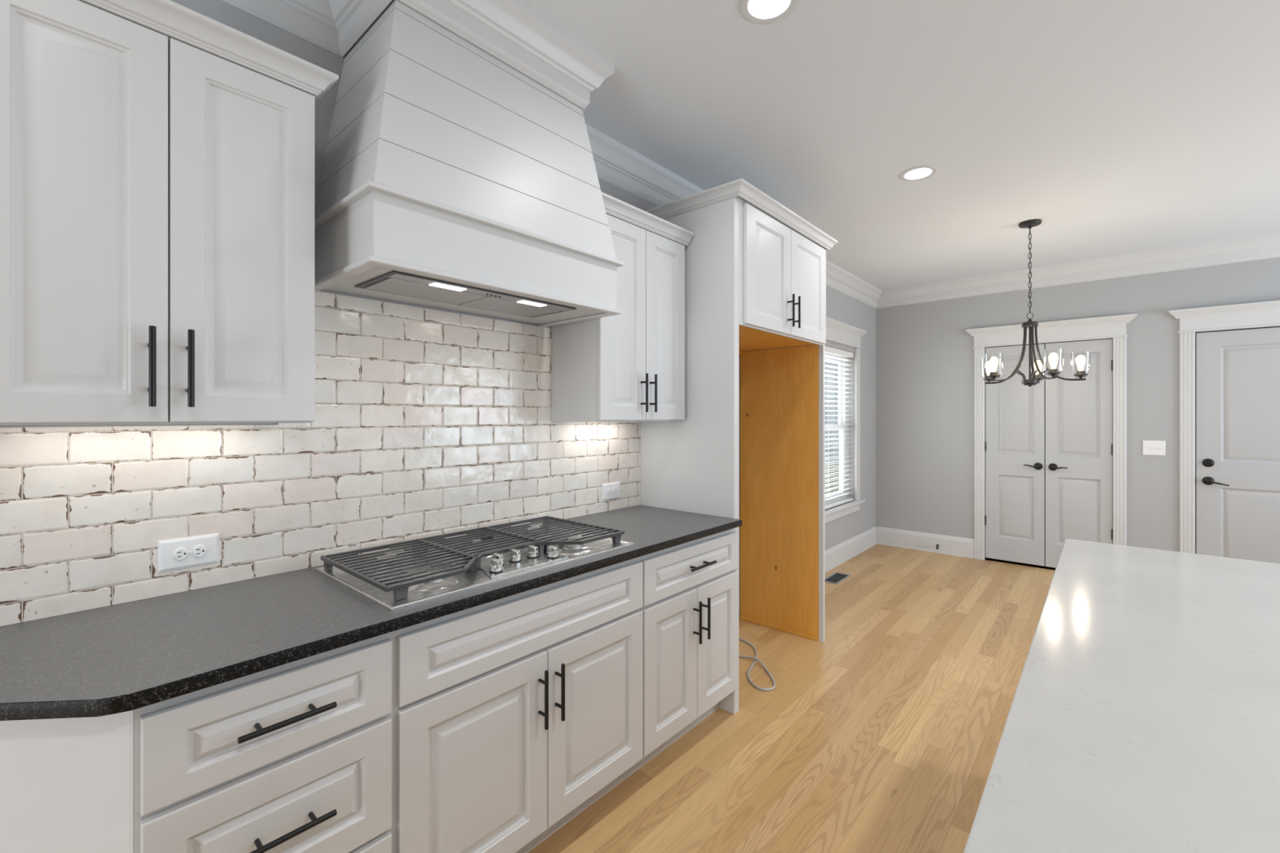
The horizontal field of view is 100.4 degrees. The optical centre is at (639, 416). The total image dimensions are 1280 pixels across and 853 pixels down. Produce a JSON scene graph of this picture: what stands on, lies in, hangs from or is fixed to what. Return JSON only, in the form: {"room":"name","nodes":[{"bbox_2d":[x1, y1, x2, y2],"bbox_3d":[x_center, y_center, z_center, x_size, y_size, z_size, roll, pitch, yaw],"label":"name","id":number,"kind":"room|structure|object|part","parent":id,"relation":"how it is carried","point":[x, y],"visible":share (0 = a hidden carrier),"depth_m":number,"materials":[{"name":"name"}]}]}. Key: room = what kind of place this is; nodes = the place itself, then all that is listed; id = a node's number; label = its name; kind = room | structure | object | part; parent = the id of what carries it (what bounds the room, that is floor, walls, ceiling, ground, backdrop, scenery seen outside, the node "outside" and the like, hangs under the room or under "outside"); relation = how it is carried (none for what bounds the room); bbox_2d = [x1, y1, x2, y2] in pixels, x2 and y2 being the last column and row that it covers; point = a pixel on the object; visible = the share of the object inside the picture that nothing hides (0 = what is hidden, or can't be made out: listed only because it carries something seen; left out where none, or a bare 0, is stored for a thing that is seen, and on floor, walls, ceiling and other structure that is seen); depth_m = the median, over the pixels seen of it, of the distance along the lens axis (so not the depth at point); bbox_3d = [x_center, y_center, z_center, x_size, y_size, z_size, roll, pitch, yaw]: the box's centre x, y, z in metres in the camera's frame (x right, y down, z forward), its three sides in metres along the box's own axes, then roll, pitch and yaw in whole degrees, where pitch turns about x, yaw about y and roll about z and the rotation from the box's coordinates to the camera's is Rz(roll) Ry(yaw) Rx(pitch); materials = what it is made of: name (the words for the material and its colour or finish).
{"room":"kitchen","nodes":[
{"label":"kitchen","id":0,"kind":"room"},
{"bbox_2d":[0,0,875,618],"bbox_3d":[-0.530,0.019,2.381,0.150,2.740,9.590,0,0,41],"label":"wall","id":1,"kind":"structure","parent":0,"point":[841,307],"depth_m":3.66,"materials":[{"name":"grey paint"}]},
{"bbox_2d":[0,0,338,425],"bbox_3d":[-1.139,-0.442,1.290,0.366,0.917,0.626,0,0,41],"label":"upper cabinet","id":2,"kind":"object","parent":1,"relation":"attached to","point":[157,157],"visible":1,"depth_m":1.16,"materials":[{"name":"white paint"}]},
{"bbox_3d":[-1.149,-0.415,1.080,0.021,0.857,0.288,0,0,41],"label":"door","id":3,"kind":"part","parent":2,"relation":"part of","materials":[{"name":"white paint"}]},
{"bbox_3d":[-1.050,-0.107,1.146,0.040,0.172,0.012,0,0,41],"label":"pull handle","id":4,"kind":"part","parent":2,"relation":"part of","materials":[{"name":"black metal"}]},
{"bbox_3d":[-1.008,-0.107,1.194,0.040,0.172,0.012,0,0,41],"label":"pull handle","id":5,"kind":"part","parent":2,"relation":"part of","materials":[{"name":"black metal"}]},
{"bbox_3d":[-1.139,-0.873,1.290,0.366,0.055,0.626,0,0,41],"label":"crown molding","id":6,"kind":"part","parent":2,"relation":"part of","materials":[{"name":"white paint"}]},
{"bbox_3d":[-0.957,-0.415,1.300,0.021,0.857,0.288,0,0,41],"label":"door","id":7,"kind":"part","parent":2,"relation":"part of","materials":[{"name":"white paint"}]},
{"bbox_2d":[0,291,640,626],"bbox_3d":[-1.006,0.039,1.714,0.010,0.871,3.059,0,0,41],"label":"backsplash","id":8,"kind":"structure","parent":1,"relation":"attached to","point":[428,423],"depth_m":1.72,"materials":[{"name":"tile"}]},
{"bbox_2d":[157,533,219,573],"bbox_3d":[-1.223,0.370,1.449,0.011,0.084,0.130,0,0,41],"label":"electrical outlet","id":9,"kind":"object","parent":8,"relation":"attached to","point":[178,553],"visible":1,"depth_m":1.45,"materials":[{"name":"white plastic"}]},
{"bbox_2d":[173,547,187,559],"bbox_3d":[-1.234,0.370,1.432,0.004,0.033,0.027,0,0,41],"label":"receptacle","id":10,"kind":"object","parent":9,"relation":"attached to","point":[180,553],"depth_m":1.43,"materials":[{"name":"white plastic"}]},
{"bbox_2d":[192,545,205,557],"bbox_3d":[-1.208,0.370,1.461,0.004,0.033,0.027,0,0,41],"label":"receptacle","id":11,"kind":"object","parent":9,"relation":"attached to","point":[198,551],"depth_m":1.46,"materials":[{"name":"white plastic"}]},
{"bbox_2d":[602,481,620,500],"bbox_3d":[-0.141,0.377,2.689,0.011,0.084,0.130,0,0,41],"label":"electrical outlet","id":12,"kind":"object","parent":8,"relation":"attached to","point":[611,491],"visible":1,"depth_m":2.69,"materials":[{"name":"white plastic"}]},
{"bbox_2d":[607,488,611,494],"bbox_3d":[-0.151,0.377,2.672,0.004,0.033,0.027,0,0,41],"label":"receptacle","id":13,"kind":"object","parent":12,"relation":"attached to","point":[609,490],"depth_m":2.67,"materials":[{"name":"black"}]},
{"bbox_2d":[613,487,617,493],"bbox_3d":[-0.126,0.377,2.701,0.004,0.033,0.027,0,0,41],"label":"receptacle","id":14,"kind":"object","parent":12,"relation":"attached to","point":[615,489],"depth_m":2.70,"materials":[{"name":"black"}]},
{"bbox_2d":[315,0,624,327],"bbox_3d":[-0.557,-0.873,1.865,0.488,0.954,0.950,0,0,41],"label":"range hood","id":15,"kind":"object","parent":1,"relation":"attached to","point":[452,178],"visible":0.97,"depth_m":1.63,"materials":[{"name":"white paint"}]},
{"bbox_2d":[428,282,466,291],"bbox_3d":[-0.593,-0.399,1.645,0.038,0.002,0.105,0,0,41],"label":"lamp","id":16,"kind":"object","parent":15,"relation":"on","point":[444,286],"depth_m":1.64,"materials":[{"name":"white plastic"}]},
{"bbox_2d":[516,300,546,306],"bbox_3d":[-0.382,-0.399,1.886,0.038,0.002,0.103,0,0,41],"label":"lamp","id":17,"kind":"object","parent":15,"relation":"on","point":[531,303],"depth_m":1.88,"materials":[{"name":"white plastic"}]},
{"bbox_2d":[550,191,693,422],"bbox_3d":[-0.084,-0.440,2.498,0.366,0.925,0.646,0,0,41],"label":"upper cabinet","id":18,"kind":"object","parent":1,"relation":"attached to","point":[629,366],"visible":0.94,"depth_m":2.36,"materials":[{"name":"white paint"}]},
{"bbox_3d":[-0.075,-0.414,2.309,0.021,0.863,0.286,0,0,41],"label":"door","id":19,"kind":"part","parent":18,"relation":"part of","materials":[{"name":"white paint"}]},
{"bbox_3d":[0.020,-0.105,2.373,0.040,0.172,0.012,0,0,41],"label":"pull handle","id":20,"kind":"part","parent":18,"relation":"part of","materials":[{"name":"black metal"}]},
{"bbox_3d":[-0.084,-0.875,2.498,0.366,0.055,0.646,0,0,41],"label":"crown molding","id":21,"kind":"part","parent":18,"relation":"part of","materials":[{"name":"white paint"}]},
{"bbox_3d":[0.062,-0.105,2.420,0.040,0.172,0.012,0,0,41],"label":"pull handle","id":22,"kind":"part","parent":18,"relation":"part of","materials":[{"name":"black metal"}]},
{"bbox_3d":[0.118,-0.414,2.531,0.021,0.863,0.296,0,0,41],"label":"door","id":23,"kind":"part","parent":18,"relation":"part of","materials":[{"name":"white paint"}]},
{"bbox_2d":[221,0,1279,308],"bbox_3d":[1.636,-1.266,0.490,5.600,0.170,9.290,0,0,41],"label":"trim","id":24,"kind":"structure","parent":1,"relation":"attached to","point":[513,32],"depth_m":2.01,"materials":[{"name":"white paint"}]},
{"bbox_2d":[824,316,866,523],"bbox_3d":[1.782,0.041,4.973,0.204,1.815,1.370,0,0,41],"label":"window","id":25,"kind":"structure","parent":1,"relation":"in","point":[837,331],"depth_m":5.33,"materials":[{"name":"white paint"}]},
{"bbox_3d":[1.724,-0.233,5.024,0.024,0.714,0.934,0,0,41],"label":"sash","id":26,"kind":"part","parent":25,"relation":"part of","materials":[{"name":"white paint"}]},
{"bbox_3d":[1.742,0.439,5.007,0.024,0.709,0.934,0,0,41],"label":"sash","id":27,"kind":"part","parent":25,"relation":"part of","materials":[{"name":"white paint"}]},
{"bbox_3d":[1.729,0.102,5.019,0.065,1.483,1.034,0,0,41],"label":"frame","id":28,"kind":"part","parent":25,"relation":"part of","materials":[{"name":"white paint"}]},
{"bbox_2d":[824,345,853,509],"bbox_3d":[1.784,0.101,4.970,0.052,1.480,1.020,0,0,41],"label":"window blind","id":29,"kind":"object","parent":25,"relation":"attached to","point":[828,349],"visible":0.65,"depth_m":5.06,"materials":[{"name":"white plastic"}]},
{"bbox_3d":[1.784,0.121,4.970,0.052,1.425,0.002,0,0,41],"label":"ladder cord","id":30,"kind":"part","parent":29,"relation":"part of","materials":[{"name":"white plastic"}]},
{"bbox_3d":[1.784,0.832,4.970,0.048,0.019,1.020,0,0,41],"label":"rail","id":31,"kind":"part","parent":29,"relation":"part of","materials":[{"name":"white plastic"}]},
{"bbox_3d":[2.021,0.121,5.242,0.052,1.425,0.002,0,0,41],"label":"ladder cord","id":32,"kind":"part","parent":29,"relation":"part of","materials":[{"name":"white fabric"}]},
{"bbox_3d":[1.811,0.858,4.947,0.102,0.028,1.346,0,0,41],"label":"sill","id":33,"kind":"part","parent":25,"relation":"part of","materials":[{"name":"white paint"}]},
{"bbox_3d":[1.819,0.079,4.940,0.024,1.530,1.242,0,0,41],"label":"casing","id":34,"kind":"part","parent":25,"relation":"part of","materials":[{"name":"white paint"}]},
{"bbox_2d":[824,526,876,573],"bbox_3d":[1.649,1.296,4.750,0.017,0.187,2.855,0,0,41],"label":"baseboard","id":35,"kind":"structure","parent":1,"relation":"attached to","point":[839,553],"depth_m":5.19,"materials":[{"name":"white paint"}]},
{"bbox_2d":[528,543,1054,852],"bbox_3d":[1.636,1.419,0.490,5.900,0.060,9.590,0,0,41],"label":"floor","id":36,"kind":"structure","parent":0,"point":[882,735],"depth_m":2.32,"materials":[{"name":"brown wood"}]},
{"bbox_2d":[0,710,133,852],"bbox_3d":[-1.313,0.947,0.921,0.585,0.884,0.582,0,0,41],"label":"base cabinet","id":37,"kind":"object","parent":36,"relation":"on","point":[66,784],"visible":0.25,"depth_m":0.94,"materials":[{"name":"white paint"}]},
{"bbox_2d":[133,631,392,852],"bbox_3d":[-0.948,0.947,1.293,0.645,0.884,0.458,0,0,41],"label":"base cabinet","id":38,"kind":"object","parent":36,"relation":"on","point":[295,757],"visible":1,"depth_m":1.09,"materials":[{"name":"white paint"}]},
{"bbox_3d":[-0.743,0.853,1.113,0.019,0.260,0.439,0,0,41],"label":"drawer","id":39,"kind":"part","parent":38,"relation":"part of","materials":[{"name":"white paint"}]},
{"bbox_3d":[-0.722,0.620,1.092,0.040,0.012,0.172,0,0,41],"label":"pull handle","id":40,"kind":"part","parent":38,"relation":"part of","materials":[{"name":"black metal"}]},
{"bbox_3d":[-0.722,0.852,1.092,0.040,0.012,0.172,0,0,41],"label":"pull handle","id":41,"kind":"part","parent":38,"relation":"part of","materials":[{"name":"black metal"}]},
{"bbox_3d":[-0.743,1.129,1.113,0.019,0.261,0.439,0,0,41],"label":"drawer","id":42,"kind":"part","parent":38,"relation":"part of","materials":[{"name":"white paint"}]},
{"bbox_2d":[392,556,643,852],"bbox_3d":[-0.498,0.947,1.809,0.645,0.884,0.910,0,0,41],"label":"base cabinet","id":43,"kind":"object","parent":36,"relation":"on","point":[513,715],"visible":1,"depth_m":1.54,"materials":[{"name":"white paint"}]},
{"bbox_2d":[0,505,742,720],"bbox_3d":[-0.659,0.490,1.637,0.630,0.030,2.717,0,0,41],"label":"countertop","id":44,"kind":"structure","parent":43,"relation":"on","point":[135,655],"depth_m":1.20,"materials":[{"name":"stone"}]},
{"bbox_2d":[315,515,634,612],"bbox_3d":[-0.509,0.450,1.800,0.522,0.049,0.886,0,0,41],"label":"cooktop","id":45,"kind":"object","parent":44,"relation":"in","point":[428,571],"visible":1,"depth_m":1.66,"materials":[{"name":"silver metal"}]},
{"bbox_3d":[-0.781,0.461,1.667,0.152,0.012,0.152,0,0,41],"label":"burner","id":46,"kind":"part","parent":45,"relation":"part of","materials":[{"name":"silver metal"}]},
{"bbox_3d":[-0.595,0.461,1.505,0.164,0.012,0.164,0,0,41],"label":"burner","id":47,"kind":"part","parent":45,"relation":"part of","materials":[{"name":"silver metal"}]},
{"bbox_3d":[-0.558,0.461,1.847,0.188,0.012,0.188,0,0,41],"label":"burner","id":48,"kind":"part","parent":45,"relation":"part of","materials":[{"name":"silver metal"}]},
{"bbox_3d":[-0.430,0.451,1.592,0.038,0.016,0.038,0,0,41],"label":"control knob","id":49,"kind":"part","parent":45,"relation":"part of","materials":[{"name":"silver metal"}]},
{"bbox_3d":[-0.399,0.451,1.708,0.038,0.016,0.038,0,0,41],"label":"control knob","id":50,"kind":"part","parent":45,"relation":"part of","materials":[{"name":"silver metal"}]},
{"bbox_3d":[-0.382,0.465,1.691,0.131,0.004,0.294,0,0,41],"label":"control panel","id":51,"kind":"part","parent":45,"relation":"part of","materials":[{"name":"silver metal"}]},
{"bbox_3d":[-0.353,0.451,1.758,0.038,0.016,0.038,0,0,41],"label":"control knob","id":52,"kind":"part","parent":45,"relation":"part of","materials":[{"name":"silver metal"}]},
{"bbox_3d":[-0.415,0.461,2.087,0.152,0.012,0.152,0,0,41],"label":"burner","id":53,"kind":"part","parent":45,"relation":"part of","materials":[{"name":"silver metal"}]},
{"bbox_3d":[-0.287,0.451,1.753,0.038,0.016,0.038,0,0,41],"label":"control knob","id":54,"kind":"part","parent":45,"relation":"part of","materials":[{"name":"silver metal"}]},
{"bbox_3d":[-0.245,0.461,1.881,0.164,0.012,0.164,0,0,41],"label":"burner","id":55,"kind":"part","parent":45,"relation":"part of","materials":[{"name":"silver metal"}]},
{"bbox_3d":[-0.437,0.989,1.463,0.019,0.544,0.452,0,0,41],"label":"door","id":56,"kind":"part","parent":43,"relation":"part of","materials":[{"name":"white paint"}]},
{"bbox_3d":[-0.290,0.620,1.631,0.019,0.168,0.898,0,0,41],"label":"false drawer","id":57,"kind":"part","parent":43,"relation":"part of","materials":[{"name":"white paint"}]},
{"bbox_3d":[-0.288,0.841,1.590,0.040,0.172,0.012,0,0,41],"label":"pull handle","id":58,"kind":"part","parent":43,"relation":"part of","materials":[{"name":"black metal"}]},
{"bbox_3d":[-0.245,0.843,1.638,0.040,0.172,0.012,0,0,41],"label":"pull handle","id":59,"kind":"part","parent":43,"relation":"part of","materials":[{"name":"black metal"}]},
{"bbox_3d":[-0.141,0.989,1.802,0.019,0.544,0.444,0,0,41],"label":"door","id":60,"kind":"part","parent":43,"relation":"part of","materials":[{"name":"white paint"}]},
{"bbox_2d":[623,528,738,779],"bbox_3d":[0.025,0.947,2.408,0.645,0.884,0.680,0,0,41],"label":"base cabinet","id":61,"kind":"object","parent":36,"relation":"on","point":[690,609],"visible":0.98,"depth_m":2.17,"materials":[{"name":"white paint"}]},
{"bbox_3d":[0.121,0.990,2.103,0.019,0.542,0.338,0,0,41],"label":"door","id":62,"kind":"part","parent":61,"relation":"part of","materials":[{"name":"white paint"}]},
{"bbox_3d":[0.232,0.620,2.230,0.019,0.168,0.675,0,0,41],"label":"drawer","id":63,"kind":"part","parent":61,"relation":"part of","materials":[{"name":"white paint"}]},
{"bbox_3d":[0.237,0.845,2.191,0.040,0.172,0.012,0,0,41],"label":"pull handle","id":64,"kind":"part","parent":61,"relation":"part of","materials":[{"name":"black metal"}]},
{"bbox_3d":[0.255,0.618,2.212,0.040,0.012,0.172,0,0,41],"label":"pull handle","id":65,"kind":"part","parent":61,"relation":"part of","materials":[{"name":"black metal"}]},
{"bbox_3d":[0.278,0.845,2.238,0.040,0.172,0.012,0,0,41],"label":"pull handle","id":66,"kind":"part","parent":61,"relation":"part of","materials":[{"name":"black metal"}]},
{"bbox_3d":[0.344,0.990,2.358,0.019,0.542,0.334,0,0,41],"label":"door","id":67,"kind":"part","parent":61,"relation":"part of","materials":[{"name":"white paint"}]},
{"bbox_2d":[640,177,837,714],"bbox_3d":[0.593,0.155,3.057,0.651,2.467,1.151,0,0,41],"label":"refrigerator surround","id":68,"kind":"object","parent":36,"relation":"on","point":[755,268],"visible":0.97,"depth_m":2.85,"materials":[{"name":"white paint"}]},
{"bbox_3d":[0.233,0.174,2.692,0.585,2.430,0.043,0,0,41],"label":"panel","id":69,"kind":"part","parent":68,"relation":"part of","materials":[{"name":"white paint"}]},
{"bbox_3d":[0.593,-1.050,3.057,0.651,0.055,1.151,0,0,41],"label":"crown molding","id":70,"kind":"part","parent":68,"relation":"part of","materials":[{"name":"white paint"}]},
{"bbox_3d":[0.656,-0.730,2.716,0.019,0.573,0.476,0,0,41],"label":"door","id":71,"kind":"part","parent":68,"relation":"part of","materials":[{"name":"white paint"}]},
{"bbox_3d":[0.794,-0.444,2.899,0.012,0.018,1.006,0,0,41],"label":"rail","id":72,"kind":"part","parent":68,"relation":"part of","materials":[{"name":"white paint"}]},
{"bbox_3d":[0.913,0.174,3.471,0.585,2.430,0.024,0,0,41],"label":"panel","id":73,"kind":"part","parent":68,"relation":"part of","materials":[{"name":"orange wood"}]},
{"bbox_3d":[0.807,-0.565,2.843,0.040,0.172,0.012,0,0,41],"label":"pull handle","id":74,"kind":"part","parent":68,"relation":"part of","materials":[{"name":"black metal"}]},
{"bbox_3d":[0.853,-0.565,2.897,0.040,0.172,0.012,0,0,41],"label":"pull handle","id":75,"kind":"part","parent":68,"relation":"part of","materials":[{"name":"black metal"}]},
{"bbox_3d":[0.972,-0.730,3.077,0.019,0.573,0.478,0,0,41],"label":"door","id":76,"kind":"part","parent":68,"relation":"part of","materials":[{"name":"white paint"}]},
{"bbox_2d":[738,637,775,691],"bbox_3d":[0.584,1.240,3.065,0.342,0.303,0.715,0,0,-31],"label":"hose","id":77,"kind":"object","parent":36,"relation":"on","point":[755,658],"visible":0.69,"depth_m":2.92,"materials":[{"name":"grey"}]},
{"bbox_2d":[824,572,851,584],"bbox_3d":[1.685,1.386,4.569,0.134,0.006,0.330,0,0,41],"label":"floor vent","id":78,"kind":"object","parent":36,"relation":"in","point":[836,578],"visible":0.86,"depth_m":4.56,"materials":[{"name":"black metal"}]},
{"bbox_2d":[963,538,1279,852],"bbox_3d":[1.402,0.932,0.737,1.377,0.914,2.355,0,0,41],"label":"kitchen island","id":79,"kind":"object","parent":36,"relation":"on","point":[1144,716],"visible":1,"depth_m":0.85,"materials":[{"name":"white stone"}]},
{"bbox_2d":[523,0,1279,290],"bbox_3d":[1.636,-1.391,0.490,5.900,0.080,9.590,0,0,41],"label":"ceiling","id":80,"kind":"structure","parent":0,"point":[1120,126],"depth_m":2.41,"materials":[{"name":"white paint"}]},
{"bbox_2d":[738,0,799,24],"bbox_3d":[0.421,-1.348,1.737,0.192,0.006,0.192,0,0,41],"label":"recessed light","id":81,"kind":"object","parent":80,"relation":"in","point":[756,11],"visible":1,"depth_m":1.76,"materials":[{"name":"white paint"}]},
{"bbox_2d":[898,164,937,181],"bbox_3d":[1.545,-1.348,2.959,0.192,0.006,0.192,0,0,41],"label":"recessed light","id":82,"kind":"object","parent":80,"relation":"in","point":[919,172],"visible":1,"depth_m":2.95,"materials":[{"name":"white paint"}]},
{"bbox_2d":[983,218,1087,386],"bbox_3d":[2.734,-0.779,3.720,0.636,1.144,0.624,0,0,41],"label":"chandelier","id":83,"kind":"object","parent":80,"relation":"hanging from","point":[991,366],"visible":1,"depth_m":3.68,"materials":[{"name":"brown metal"}]},
{"bbox_3d":[2.595,-0.358,3.961,0.051,0.107,0.051,0,0,41],"label":"bulb","id":84,"kind":"part","parent":83,"relation":"part of","materials":[{"name":"white glass"}]},
{"bbox_3d":[2.440,-0.358,3.673,0.051,0.107,0.051,0,0,41],"label":"bulb","id":85,"kind":"part","parent":83,"relation":"part of","materials":[{"name":"white glass"}]},
{"bbox_3d":[2.644,-0.433,3.859,0.011,0.384,0.278,0,0,-26],"label":"arm","id":86,"kind":"part","parent":83,"relation":"part of","materials":[{"name":"brown metal"}]},
{"bbox_3d":[2.551,-0.434,3.688,0.277,0.383,0.012,0,0,-8],"label":"arm","id":87,"kind":"part","parent":83,"relation":"part of","materials":[{"name":"brown metal"}]},
{"bbox_3d":[2.716,-0.441,3.710,0.013,0.369,0.013,0,0,41],"label":"stem","id":88,"kind":"part","parent":83,"relation":"part of","materials":[{"name":"brown metal"}]},
{"bbox_3d":[2.716,-1.025,3.710,0.016,0.606,0.018,0,0,-2],"label":"chain","id":89,"kind":"part","parent":83,"relation":"part of","materials":[{"name":"brown metal"}]},
{"bbox_3d":[2.835,-0.434,3.825,0.276,0.382,0.013,0,0,-44],"label":"arm","id":90,"kind":"part","parent":83,"relation":"part of","materials":[{"name":"brown metal"}]},
{"bbox_3d":[2.916,-0.358,3.903,0.051,0.107,0.051,0,0,41],"label":"bulb","id":91,"kind":"part","parent":83,"relation":"part of","materials":[{"name":"white glass"}]},
{"bbox_3d":[2.686,-0.434,3.547,0.013,0.383,0.277,0,0,10],"label":"arm","id":92,"kind":"part","parent":83,"relation":"part of","materials":[{"name":"brown metal"}]},
{"bbox_3d":[2.666,-0.358,3.437,0.051,0.107,0.051,0,0,41],"label":"bulb","id":93,"kind":"part","parent":83,"relation":"part of","materials":[{"name":"white glass"}]},
{"bbox_3d":[2.861,-0.433,3.632,0.278,0.384,0.010,0,0,28],"label":"arm","id":94,"kind":"part","parent":83,"relation":"part of","materials":[{"name":"brown metal"}]},
{"bbox_3d":[2.961,-0.358,3.579,0.051,0.107,0.051,0,0,41],"label":"bulb","id":95,"kind":"part","parent":83,"relation":"part of","materials":[{"name":"white glass"}]},
{"bbox_2d":[875,257,1279,570],"bbox_3d":[4.740,0.019,4.046,5.600,2.740,0.150,0,0,41],"label":"wall","id":96,"kind":"structure","parent":0,"point":[925,351],"depth_m":5.13,"materials":[{"name":"grey paint"}]},
{"bbox_2d":[876,526,973,558],"bbox_3d":[4.691,1.296,3.978,5.583,0.187,0.017,0,0,41],"label":"baseboard","id":97,"kind":"structure","parent":96,"relation":"attached to","point":[948,544],"depth_m":5.48,"materials":[{"name":"white paint"}]},
{"bbox_2d":[965,313,1137,568],"bbox_3d":[3.682,0.269,4.847,1.229,2.240,0.096,0,0,41],"label":"door","id":98,"kind":"structure","parent":96,"relation":"in","point":[1086,420],"depth_m":4.83,"materials":[{"name":"white paint"}]},
{"bbox_3d":[3.304,0.360,5.185,0.086,2.058,0.022,0,0,41],"label":"casing","id":99,"kind":"part","parent":98,"relation":"part of","materials":[{"name":"white paint"}]},
{"bbox_3d":[3.606,0.457,4.890,0.139,0.066,0.061,0,0,41],"label":"lever handle","id":100,"kind":"part","parent":98,"relation":"part of","materials":[{"name":"black metal"}]},
{"bbox_3d":[3.742,0.457,4.771,0.139,0.066,0.061,0,0,41],"label":"lever handle","id":101,"kind":"part","parent":98,"relation":"part of","materials":[{"name":"black metal"}]},
{"bbox_3d":[4.067,0.360,4.519,0.086,2.058,0.022,0,0,41],"label":"casing","id":102,"kind":"part","parent":98,"relation":"part of","materials":[{"name":"white paint"}]},
{"bbox_2d":[1142,440,1165,455],"bbox_3d":[4.227,0.259,4.381,0.136,0.120,0.019,0,0,41],"label":"light switch","id":103,"kind":"object","parent":96,"relation":"attached to","point":[1149,447],"visible":1,"depth_m":4.38,"materials":[{"name":"white plastic"}]},
{"bbox_2d":[1168,300,1279,564],"bbox_3d":[4.744,0.269,3.920,1.218,2.240,0.096,0,0,41],"label":"door","id":104,"kind":"structure","parent":96,"relation":"in","point":[1237,479],"depth_m":4.11,"materials":[{"name":"white paint"}]},
{"bbox_3d":[4.370,0.360,4.254,0.086,2.058,0.022,0,0,41],"label":"casing","id":105,"kind":"part","parent":104,"relation":"part of","materials":[{"name":"white paint"}]},
{"bbox_3d":[4.469,0.505,4.137,0.139,0.066,0.061,0,0,41],"label":"lever handle","id":106,"kind":"part","parent":104,"relation":"part of","materials":[{"name":"black metal"}]},
{"label":"outside","id":107,"kind":"structure","parent":0,"visible":0},
{"bbox_2d":[824,448,839,494],"bbox_3d":[-8.751,1.864,23.567,39.600,0.050,36.000,0,0,41],"label":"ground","id":108,"kind":"structure","parent":107,"point":[836,465],"depth_m":15.94,"materials":[{"name":"green plant"}]},
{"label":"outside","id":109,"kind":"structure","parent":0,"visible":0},
{"bbox_2d":[824,448,839,465],"bbox_3d":[4.221,1.829,19.876,4.000,0.020,24.500,0,0,41],"label":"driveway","id":110,"kind":"structure","parent":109,"point":[828,451],"depth_m":24.57,"materials":[{"name":"grey concrete"}]}
]}

